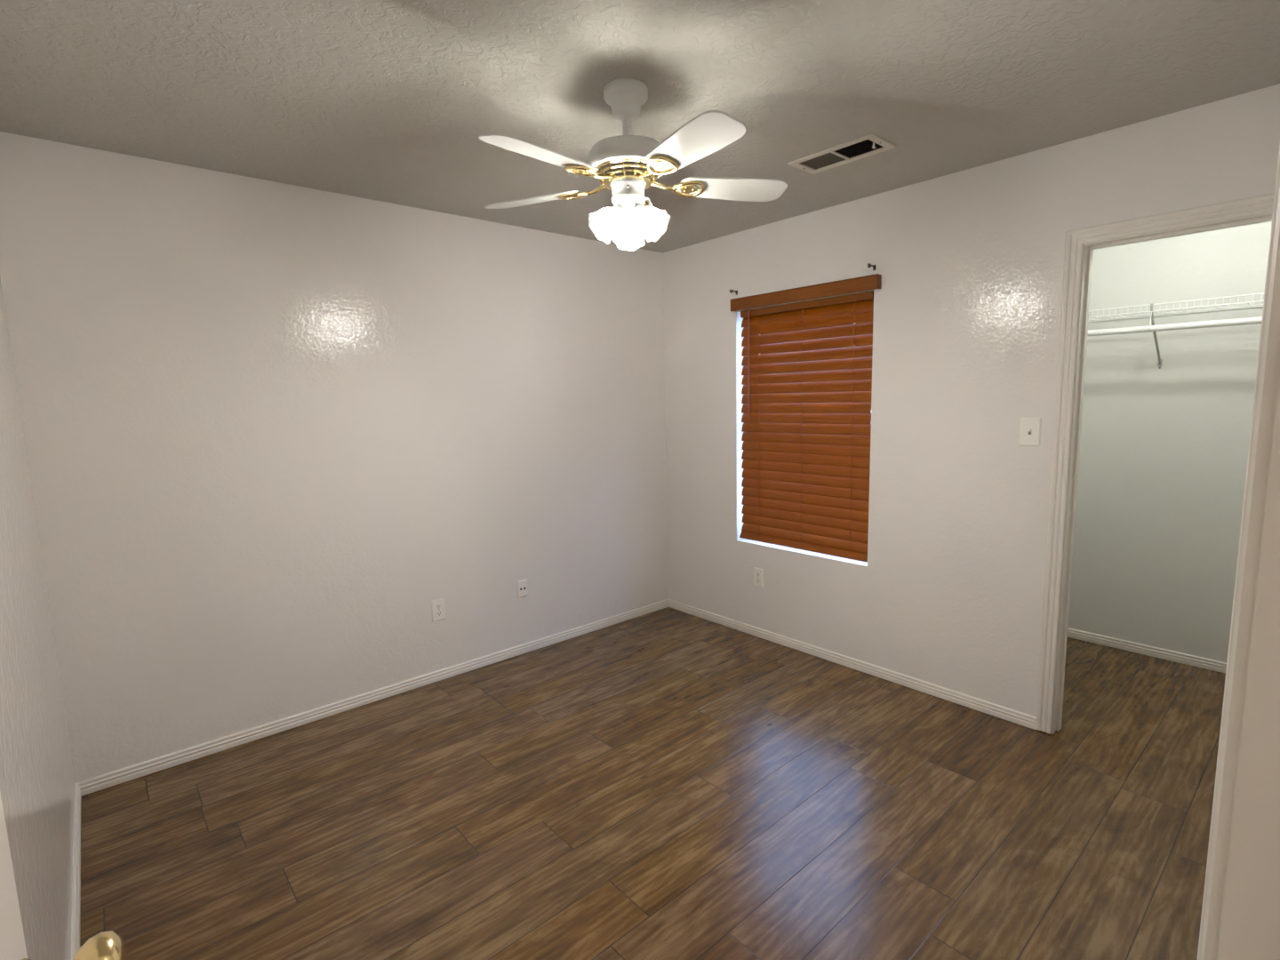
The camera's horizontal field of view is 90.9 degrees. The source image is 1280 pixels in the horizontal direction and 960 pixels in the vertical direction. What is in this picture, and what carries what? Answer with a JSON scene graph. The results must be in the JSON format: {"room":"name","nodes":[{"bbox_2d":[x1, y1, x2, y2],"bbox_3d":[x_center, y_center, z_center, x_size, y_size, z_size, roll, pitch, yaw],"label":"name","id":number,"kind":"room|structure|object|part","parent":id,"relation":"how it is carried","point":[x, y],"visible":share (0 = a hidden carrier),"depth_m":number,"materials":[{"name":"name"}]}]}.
{"room":"empty bedroom","nodes":[
{"label":"empty bedroom","id":0,"kind":"room"},
{"bbox_2d":[0,277,75,959],"bbox_3d":[-0.737,0.211,0.529,0.115,2.440,4.600,-8,10,-41],"label":"wall","id":1,"kind":"structure","parent":0,"point":[37,784],"depth_m":1.60,"materials":[{"name":"paint"}]},
{"bbox_2d":[71,783,81,959],"bbox_3d":[-1.149,1.325,1.276,0.012,0.054,3.121,-8,10,-41],"label":"baseboard","id":2,"kind":"structure","parent":1,"relation":"attached to","point":[76,862],"depth_m":1.96,"materials":[{"name":"paint"}]},
{"bbox_2d":[0,131,668,783],"bbox_3d":[-1.052,-0.151,3.388,3.440,2.440,0.150,-8,10,-41],"label":"wall","id":3,"kind":"structure","parent":0,"point":[268,426],"depth_m":2.85,"materials":[{"name":"paint"}]},
{"bbox_2d":[76,599,668,795],"bbox_3d":[-0.985,1.038,3.469,3.175,0.054,0.012,-8,10,-41],"label":"baseboard","id":4,"kind":"structure","parent":3,"relation":"attached to","point":[92,785],"depth_m":3.03,"materials":[{"name":"paint"}]},
{"bbox_2d":[431,598,446,622],"bbox_3d":[-1.073,0.693,3.357,0.074,0.117,0.008,-8,10,-41],"label":"wall outlet","id":5,"kind":"object","parent":3,"relation":"attached to","point":[438,605],"visible":1,"depth_m":3.35,"materials":[{"name":"white plastic"}]},
{"bbox_2d":[435,603,441,609],"bbox_3d":[-1.072,0.674,3.353,0.034,0.027,0.003,-8,10,-41],"label":"receptacle","id":6,"kind":"object","parent":5,"relation":"attached to","point":[438,606],"depth_m":3.35,"materials":[{"name":"white plastic"}]},
{"bbox_2d":[436,610,442,616],"bbox_3d":[-1.071,0.713,3.358,0.034,0.027,0.003,-8,10,-41],"label":"receptacle","id":7,"kind":"object","parent":5,"relation":"attached to","point":[439,613],"depth_m":3.36,"materials":[{"name":"white plastic"}]},
{"bbox_2d":[516,578,527,598],"bbox_3d":[-0.688,0.636,3.688,0.066,0.100,0.010,-8,10,-41],"label":"phone jack","id":8,"kind":"object","parent":3,"relation":"attached to","point":[522,585],"visible":1,"depth_m":3.68,"materials":[{"name":"white plastic"}]},
{"bbox_2d":[0,0,1279,252],"bbox_3d":[0.472,-1.238,1.537,5.760,0.120,4.750,-8,10,-41],"label":"ceiling","id":9,"kind":"structure","parent":0,"point":[392,101],"depth_m":1.93,"materials":[{"name":"white paint"}]},
{"bbox_2d":[479,78,787,250],"bbox_3d":[-0.047,-0.983,1.969,1.012,0.471,1.022,-8,10,-41],"label":"ceiling fan","id":10,"kind":"object","parent":9,"relation":"hanging from","point":[627,164],"visible":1,"depth_m":1.93,"materials":[{"name":"white wood"}]},
{"bbox_3d":[-0.357,-0.952,2.143,0.367,0.006,0.134,2,20,24],"label":"blade","id":11,"kind":"part","parent":10,"relation":"part of","materials":[{"name":"white wood"}]},
{"bbox_3d":[-0.270,-0.903,1.746,0.134,0.006,0.367,20,20,38],"label":"blade","id":12,"kind":"part","parent":10,"relation":"part of","materials":[{"name":"white wood"}]},
{"bbox_3d":[-0.174,-0.950,2.061,0.203,0.038,0.093,2,20,24],"label":"blade arm","id":13,"kind":"part","parent":10,"relation":"part of","materials":[{"name":"gold metal"}]},
{"bbox_3d":[-0.136,-0.928,1.892,0.093,0.038,0.203,20,20,38],"label":"blade arm","id":14,"kind":"part","parent":10,"relation":"part of","materials":[{"name":"gold metal"}]},
{"bbox_3d":[-0.099,-0.813,1.981,0.061,0.043,0.043,-46,26,-19],"label":"bulb","id":15,"kind":"part","parent":10,"relation":"part of","materials":[{"name":"white glass"}]},
{"bbox_3d":[-0.096,-0.815,1.980,0.084,0.108,0.106,-46,26,-19],"label":"lamp shade","id":16,"kind":"part","parent":10,"relation":"part of","materials":[{"name":"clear glass"}]},
{"bbox_3d":[-0.038,-0.830,2.090,0.106,0.108,0.084,-1,-31,0],"label":"lamp shade","id":17,"kind":"part","parent":10,"relation":"part of","materials":[{"name":"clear glass"}]},
{"bbox_3d":[-0.024,-0.964,2.149,0.093,0.038,0.203,-13,6,7],"label":"blade arm","id":18,"kind":"part","parent":10,"relation":"part of","materials":[{"name":"gold metal"}]},
{"bbox_3d":[-0.003,-0.987,2.346,0.134,0.006,0.367,-13,6,7],"label":"blade","id":19,"kind":"part","parent":10,"relation":"part of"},
{"bbox_3d":[0.029,-0.818,1.985,0.084,0.108,0.106,43,25,18],"label":"lamp shade","id":20,"kind":"part","parent":10,"relation":"part of","materials":[{"name":"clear glass"}]},
{"bbox_3d":[0.029,-0.816,1.982,0.061,0.043,0.043,43,25,18],"label":"bulb","id":21,"kind":"part","parent":10,"relation":"part of","materials":[{"name":"white glass"}]},
{"bbox_3d":[0.038,-0.930,1.875,0.093,0.038,0.203,8,1,-31],"label":"blade arm","id":22,"kind":"part","parent":10,"relation":"part of","materials":[{"name":"gold metal"}]},
{"bbox_3d":[0.107,-0.953,2.034,0.203,0.038,0.093,-3,-4,-12],"label":"blade arm","id":23,"kind":"part","parent":10,"relation":"part of","materials":[{"name":"gold metal"}]},
{"bbox_3d":[0.138,-0.907,1.704,0.134,0.006,0.367,8,1,-31],"label":"blade","id":24,"kind":"part","parent":10,"relation":"part of","materials":[{"name":"white wood"}]},
{"bbox_3d":[0.303,-0.958,2.075,0.367,0.006,0.134,-3,-4,-12],"label":"blade","id":25,"kind":"part","parent":10,"relation":"part of","materials":[{"name":"white wood"}]},
{"bbox_2d":[787,133,895,174],"bbox_3d":[0.808,-1.358,2.538,0.190,0.122,0.376,-8,10,-41],"label":"ceiling vent","id":26,"kind":"object","parent":9,"relation":"in","point":[870,144],"visible":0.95,"depth_m":2.54,"materials":[{"name":"white metal"}]},
{"bbox_3d":[0.755,-1.325,2.604,0.132,0.013,0.146,-8,10,-41],"label":"louvre panel","id":27,"kind":"part","parent":26,"relation":"part of","materials":[{"name":"brown"}]},
{"bbox_3d":[0.863,-1.311,2.482,0.132,0.013,0.146,-8,10,-41],"label":"louvre panel","id":28,"kind":"part","parent":26,"relation":"part of","materials":[{"name":"black metal"}]},
{"bbox_2d":[80,607,1225,959],"bbox_3d":[0.530,1.300,1.865,5.760,0.120,4.750,-8,10,-41],"label":"floor","id":29,"kind":"structure","parent":0,"point":[668,783],"depth_m":2.23,"materials":[{"name":"brown wood"}]},
{"bbox_2d":[662,83,1279,731],"bbox_3d":[1.300,-0.180,3.194,0.150,2.440,3.236,-8,10,-41],"label":"wall","id":30,"kind":"structure","parent":0,"point":[970,262],"depth_m":2.96,"materials":[{"name":"paint"}]},
{"bbox_2d":[753,567,763,587],"bbox_3d":[0.725,0.598,3.858,0.008,0.115,0.070,-8,10,-41],"label":"wall outlet","id":31,"kind":"object","parent":30,"relation":"attached to","point":[758,573],"visible":1,"depth_m":3.85,"materials":[{"name":"white plastic"}]},
{"bbox_2d":[736,538,867,567],"bbox_3d":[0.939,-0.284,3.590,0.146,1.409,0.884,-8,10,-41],"label":"window sill","id":32,"kind":"structure","parent":30,"relation":"in","point":[754,542],"depth_m":3.61,"materials":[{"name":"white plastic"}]},
{"bbox_2d":[730,273,881,562],"bbox_3d":[0.897,-0.322,3.528,0.102,1.456,0.928,-8,10,-41],"label":"window blind","id":33,"kind":"object","parent":30,"relation":"attached to","point":[806,390],"visible":0.96,"depth_m":3.49,"materials":[{"name":"brown wood"}]},
{"bbox_3d":[0.723,-0.316,3.761,0.046,1.330,0.002,-8,10,-41],"label":"ladder cord","id":34,"kind":"part","parent":33,"relation":"part of","materials":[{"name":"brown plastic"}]},
{"bbox_3d":[0.919,-0.291,3.539,0.046,1.330,0.002,-8,10,-41],"label":"ladder cord","id":35,"kind":"part","parent":33,"relation":"part of","materials":[{"name":"brown fabric"}]},
{"bbox_3d":[0.918,0.369,3.630,0.042,0.058,0.851,-8,10,-41],"label":"rail","id":36,"kind":"part","parent":33,"relation":"part of","materials":[{"name":"brown wood"}]},
{"bbox_3d":[1.124,-0.266,3.306,0.046,1.330,0.002,-8,10,-41],"label":"ladder cord","id":37,"kind":"part","parent":33,"relation":"part of","materials":[{"name":"brown fabric"}]},
{"bbox_2d":[668,599,1036,729],"bbox_3d":[0.968,0.972,3.632,0.012,0.054,2.333,-8,10,-41],"label":"baseboard","id":38,"kind":"structure","parent":30,"relation":"attached to","point":[994,709],"depth_m":3.33,"materials":[{"name":"paint"}]},
{"bbox_2d":[867,263,875,270],"bbox_3d":[1.134,-1.046,3.087,0.064,0.028,0.014,-8,10,-41],"label":"curtain rod bracket","id":39,"kind":"object","parent":30,"relation":"attached to","point":[868,264],"visible":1,"depth_m":3.09,"materials":[{"name":"grey metal"}]},
{"bbox_2d":[1019,417,1041,446],"bbox_3d":[1.647,-0.203,2.663,0.016,0.118,0.078,-8,10,-41],"label":"light switch","id":40,"kind":"object","parent":30,"relation":"attached to","point":[1030,428],"visible":1,"depth_m":2.66,"materials":[{"name":"white plastic"}]},
{"bbox_2d":[1035,192,1274,734],"bbox_3d":[2.006,0.077,2.394,0.148,2.095,0.741,-8,10,-41],"label":"trim","id":41,"kind":"structure","parent":30,"relation":"attached to","point":[1080,245],"depth_m":2.55,"materials":[{"name":"paint"}]},
{"bbox_2d":[1067,221,1271,662],"bbox_3d":[2.927,-0.223,3.244,0.050,2.440,1.900,-8,10,-41],"label":"wall","id":42,"kind":"structure","parent":0,"point":[1164,453],"depth_m":3.35,"materials":[{"name":"paint"}]},
{"bbox_2d":[1067,627,1226,673],"bbox_3d":[2.914,0.959,3.395,0.012,0.054,1.750,-8,10,-41],"label":"baseboard","id":43,"kind":"structure","parent":42,"relation":"attached to","point":[1205,663],"depth_m":3.49,"materials":[{"name":"paint"}]},
{"bbox_2d":[1087,292,1264,368],"bbox_3d":[2.764,-0.714,3.080,0.310,0.311,1.740,-8,10,-41],"label":"wire shelf","id":44,"kind":"object","parent":42,"relation":"attached to","point":[1149,328],"visible":0.55,"depth_m":3.09,"materials":[{"name":"white metal"}]},
{"bbox_3d":[2.663,-0.737,2.989,0.031,0.031,1.740,-8,10,-41],"label":"hanging rod","id":45,"kind":"part","parent":44,"relation":"part of","materials":[{"name":"white plastic"}]},
{"bbox_3d":[1.079,0.116,0.944,3.175,2.440,0.115,-8,10,-41],"label":"wall","id":46,"kind":"structure","parent":0,"visible":0},
{"bbox_2d":[0,792,126,959],"bbox_3d":[-0.328,0.432,0.319,0.107,2.018,0.768,-7,10,-40],"label":"door","id":47,"kind":"structure","parent":46,"relation":"in","point":[108,945],"depth_m":0.57,"materials":[{"name":"paint"}]},
{"bbox_3d":[-0.510,0.452,0.576,0.064,0.055,0.055,-7,10,-40],"label":"knob","id":48,"kind":"part","parent":47,"relation":"part of","materials":[{"name":"gold metal"}]},
{"bbox_2d":[1197,144,1279,959],"bbox_3d":[0.225,0.401,0.222,0.902,2.090,0.148,-8,10,-41],"label":"trim","id":49,"kind":"structure","parent":46,"relation":"attached to","point":[1240,917],"depth_m":0.49,"materials":[{"name":"paint"}]}
]}

